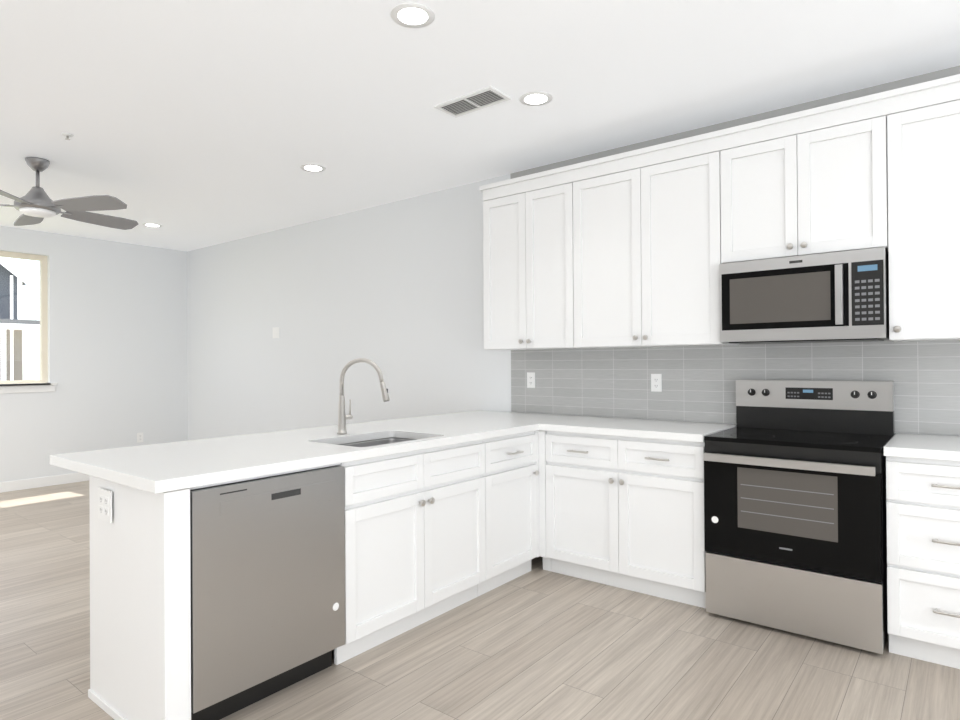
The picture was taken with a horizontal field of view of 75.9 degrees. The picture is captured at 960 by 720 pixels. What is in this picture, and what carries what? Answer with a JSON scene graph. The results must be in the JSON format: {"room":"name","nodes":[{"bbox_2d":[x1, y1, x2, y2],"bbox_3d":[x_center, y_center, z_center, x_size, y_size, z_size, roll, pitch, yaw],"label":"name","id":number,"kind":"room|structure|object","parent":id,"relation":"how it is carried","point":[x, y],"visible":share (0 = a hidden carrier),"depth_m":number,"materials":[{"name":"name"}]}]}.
{"room":"kitchen","nodes":[
{"label":"kitchen","id":0,"kind":"room"},
{"bbox_2d":[0,226,187,481],"bbox_3d":[-6.136,-0.010,4.890,0.150,2.740,7.600,-1,0,38],"label":"wall","id":1,"kind":"structure","parent":0,"point":[117,347],"depth_m":7.05,"materials":[{"name":"white paint"}]},
{"bbox_2d":[0,251,47,383],"bbox_3d":[-5.188,-0.430,6.116,0.055,1.400,1.500,-1,0,38],"label":"window","id":2,"kind":"structure","parent":1,"relation":"in","point":[43,328],"depth_m":6.65,"materials":[{"name":"beige plastic"}]},
{"bbox_2d":[0,383,57,393],"bbox_3d":[-5.120,0.295,6.062,0.103,0.097,1.620,-1,0,38],"label":"window sill","id":3,"kind":"structure","parent":1,"relation":"attached to","point":[27,387],"depth_m":6.47,"materials":[{"name":"white"}]},
{"bbox_2d":[0,473,88,492],"bbox_3d":[-6.054,1.307,4.845,0.015,0.105,7.570,-1,0,38],"label":"baseboard","id":4,"kind":"structure","parent":1,"relation":"attached to","point":[16,485],"depth_m":6.57,"materials":[{"name":"white wood"}]},
{"bbox_2d":[137,432,142,442],"bbox_3d":[-4.070,0.928,7.365,0.007,0.115,0.070,-1,0,38],"label":"outlet","id":5,"kind":"object","parent":1,"relation":"attached to","point":[139,437],"visible":1,"depth_m":7.36,"materials":[{"name":"white plastic"}]},
{"bbox_2d":[0,481,959,719],"bbox_3d":[-2.341,1.370,1.892,9.800,0.100,7.900,-1,0,38],"label":"floor","id":6,"kind":"structure","parent":0,"point":[537,642],"depth_m":2.65,"materials":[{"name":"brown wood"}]},
{"bbox_2d":[190,466,345,719],"bbox_3d":[-1.010,0.883,2.531,0.616,0.862,0.652,-1,0,38],"label":"dishwasher","id":7,"kind":"object","parent":6,"relation":"on","point":[267,554],"visible":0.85,"depth_m":2.30,"materials":[{"name":"grey metal"}]},
{"bbox_2d":[392,431,538,602],"bbox_3d":[-0.067,0.876,3.752,0.630,0.876,0.596,-1,0,38],"label":"base cabinet","id":8,"kind":"object","parent":6,"relation":"on","point":[431,533],"depth_m":3.26,"materials":[{"name":"white wood"}]},
{"bbox_2d":[98,488,111,522],"bbox_3d":[-1.398,0.540,2.290,0.118,0.115,0.007,-1,0,38],"label":"outlet","id":9,"kind":"object","parent":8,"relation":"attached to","point":[104,505],"visible":1,"depth_m":2.28,"materials":[{"name":"white plastic"}]},
{"bbox_2d":[50,410,569,493],"bbox_3d":[-0.521,0.415,3.425,0.990,0.040,2.914,-1,0,38],"label":"countertop","id":10,"kind":"structure","parent":8,"relation":"on","point":[432,431],"depth_m":2.86,"materials":[{"name":"white stone"}]},
{"bbox_2d":[337,358,389,433],"bbox_3d":[-0.626,0.191,3.285,0.248,0.405,0.177,-1,0,38],"label":"faucet","id":11,"kind":"object","parent":10,"relation":"on","point":[342,416],"visible":1,"depth_m":3.28,"materials":[{"name":"silver metal"}]},
{"bbox_2d":[338,437,415,446],"bbox_3d":[-0.512,0.530,3.110,0.465,0.188,0.630,-1,0,38],"label":"sink","id":12,"kind":"object","parent":10,"relation":"in","point":[375,442],"visible":0.08,"depth_m":3.38,"materials":[{"name":"silver metal"}]},
{"bbox_2d":[538,430,706,607],"bbox_3d":[0.937,0.869,3.717,1.026,0.875,0.662,-1,0,38],"label":"base cabinet","id":13,"kind":"object","parent":6,"relation":"on","point":[626,513],"visible":0.9,"depth_m":3.45,"materials":[{"name":"white wood"}]},
{"bbox_2d":[542,415,735,441],"bbox_3d":[0.956,0.407,3.705,0.983,0.040,0.643,-1,0,38],"label":"countertop","id":14,"kind":"structure","parent":13,"relation":"on","point":[625,427],"depth_m":3.57,"materials":[{"name":"white stone"}]},
{"bbox_2d":[703,380,894,653],"bbox_3d":[1.619,0.706,3.122,0.760,1.186,0.698,-1,0,38],"label":"range","id":15,"kind":"object","parent":6,"relation":"on","point":[795,532],"visible":1,"depth_m":2.92,"materials":[{"name":"grey metal"}]},
{"bbox_2d":[886,456,959,668],"bbox_3d":[2.143,0.857,2.764,0.480,0.875,0.662,-1,0,38],"label":"base cabinet","id":16,"kind":"object","parent":6,"relation":"on","point":[923,550],"visible":1,"depth_m":2.61,"materials":[{"name":"white wood"}]},
{"bbox_2d":[883,433,959,460],"bbox_3d":[2.142,0.394,2.770,0.488,0.040,0.641,-1,0,38],"label":"countertop","id":17,"kind":"structure","parent":16,"relation":"on","point":[933,447],"depth_m":2.66,"materials":[{"name":"white stone"}]},
{"bbox_2d":[0,0,959,250],"bbox_3d":[-2.361,-1.480,1.906,9.800,0.120,7.900,-1,0,38],"label":"ceiling","id":18,"kind":"structure","parent":0,"point":[189,125],"depth_m":3.20,"materials":[{"name":"white paint"}]},
{"bbox_2d":[61,133,73,139],"bbox_3d":[-2.576,-1.393,3.841,0.064,0.032,0.064,-1,0,38],"label":"sprinkler head","id":19,"kind":"object","parent":18,"relation":"attached to","point":[67,135],"visible":0.98,"depth_m":3.84},
{"bbox_2d":[0,157,138,229],"bbox_3d":[-3.104,-1.208,4.353,1.330,0.390,1.323,-1,0,38],"label":"ceiling fan","id":20,"kind":"object","parent":18,"relation":"hanging from","point":[36,205],"visible":1,"depth_m":4.27,"materials":[{"name":"silver metal"}]},
{"bbox_2d":[142,223,161,226],"bbox_3d":[-3.378,-1.390,6.343,0.184,0.003,0.184,-1,0,38],"label":"recessed light","id":21,"kind":"object","parent":18,"relation":"in","point":[151,225],"visible":1,"depth_m":6.34,"materials":[{"name":"white plastic"}]},
{"bbox_2d":[300,164,325,171],"bbox_3d":[-1.230,-1.413,4.530,0.184,0.003,0.184,-1,0,38],"label":"recessed light","id":22,"kind":"object","parent":18,"relation":"in","point":[312,167],"visible":1,"depth_m":4.52,"materials":[{"name":"white plastic"}]},
{"bbox_2d":[390,3,434,27],"bbox_3d":[-0.279,-1.429,2.555,0.184,0.003,0.184,-1,0,38],"label":"recessed light","id":23,"kind":"object","parent":18,"relation":"in","point":[412,15],"visible":1,"depth_m":2.55,"materials":[{"name":"white plastic"}]},
{"bbox_2d":[434,86,511,117],"bbox_3d":[-0.044,-1.423,3.402,0.400,0.010,0.190,-1,0,38],"label":"ceiling vent","id":24,"kind":"object","parent":18,"relation":"in","point":[477,100],"visible":1,"depth_m":3.39,"materials":[{"name":"white plastic"}]},
{"bbox_2d":[519,91,552,105],"bbox_3d":[0.306,-1.429,3.368,0.184,0.003,0.184,-1,0,38],"label":"recessed light","id":25,"kind":"object","parent":18,"relation":"in","point":[537,98],"visible":1,"depth_m":3.36,"materials":[{"name":"white plastic"}]},
{"bbox_2d":[187,66,959,440],"bbox_3d":[0.050,-0.051,4.938,9.800,2.740,0.154,-1,0,38],"label":"wall","id":26,"kind":"structure","parent":0,"point":[394,291],"depth_m":5.82,"materials":[{"name":"white paint"}]},
{"bbox_2d":[273,327,278,337],"bbox_3d":[-2.197,-0.293,6.614,0.118,0.115,0.009,-1,0,38],"label":"switch plate","id":27,"kind":"object","parent":26,"relation":"attached to","point":[275,332],"visible":1,"depth_m":6.60,"materials":[{"name":"white plastic"}]},
{"bbox_2d":[480,166,582,349],"bbox_3d":[0.441,-0.649,4.309,0.794,1.146,0.344,-1,0,38],"label":"upper cabinet","id":28,"kind":"object","parent":26,"relation":"attached to","point":[533,227],"depth_m":4.16,"materials":[{"name":"white wood"}]},
{"bbox_2d":[583,130,738,348],"bbox_3d":[1.069,-0.656,3.813,1.045,1.146,0.344,-1,0,38],"label":"upper cabinet","id":29,"kind":"object","parent":26,"relation":"attached to","point":[633,248],"depth_m":3.62,"materials":[{"name":"white wood"}]},
{"bbox_2d":[511,340,959,435],"bbox_3d":[1.593,0.136,3.621,3.450,0.488,0.008,-1,0,38],"label":"tile backsplash","id":30,"kind":"structure","parent":26,"relation":"attached to","point":[698,383],"depth_m":3.75,"materials":[{"name":"grey tile"}]},
{"bbox_2d":[527,372,534,387],"bbox_3d":[0.380,0.150,4.569,0.070,0.115,0.007,-1,0,38],"label":"outlet","id":31,"kind":"object","parent":30,"relation":"attached to","point":[530,379],"visible":1,"depth_m":4.57,"materials":[{"name":"white plastic"}]},
{"bbox_2d":[651,374,661,391],"bbox_3d":[1.138,0.147,3.970,0.070,0.115,0.007,-1,0,38],"label":"outlet","id":32,"kind":"object","parent":30,"relation":"attached to","point":[656,382],"visible":1,"depth_m":3.97,"materials":[{"name":"white plastic"}]},
{"bbox_2d":[731,94,890,261],"bbox_3d":[1.733,-0.885,3.289,0.768,0.703,0.344,-1,0,38],"label":"upper cabinet","id":33,"kind":"object","parent":26,"relation":"attached to","point":[817,182],"depth_m":3.11,"materials":[{"name":"white wood"}]},
{"bbox_2d":[719,247,888,343],"bbox_3d":[1.713,-0.310,3.254,0.756,0.431,0.422,-1,0,38],"label":"microwave","id":34,"kind":"object","parent":33,"relation":"attached to","point":[842,296],"visible":0.98,"depth_m":3.08,"materials":[{"name":"grey metal"}]},
{"bbox_2d":[887,78,959,341],"bbox_3d":[2.197,-0.668,2.922,0.526,1.146,0.344,-1,0,38],"label":"upper cabinet","id":35,"kind":"object","parent":26,"relation":"attached to","point":[924,254],"depth_m":2.83,"materials":[{"name":"white wood"}]},
{"label":"outside","id":36,"kind":"structure","parent":0,"visible":0},
{"bbox_3d":[-32.375,2.036,30.467,72.730,0.150,120.000,-1,0,38],"label":"ground","id":37,"kind":"structure","parent":36,"visible":0},
{"bbox_2d":[0,257,39,380],"bbox_3d":[-25.183,-2.688,24.655,11.900,9.145,9.600,-1,0,38],"label":"house","id":38,"kind":"structure","parent":37,"relation":"on","point":[9,324],"depth_m":25.09,"materials":[{"name":"white stone"}]}
]}

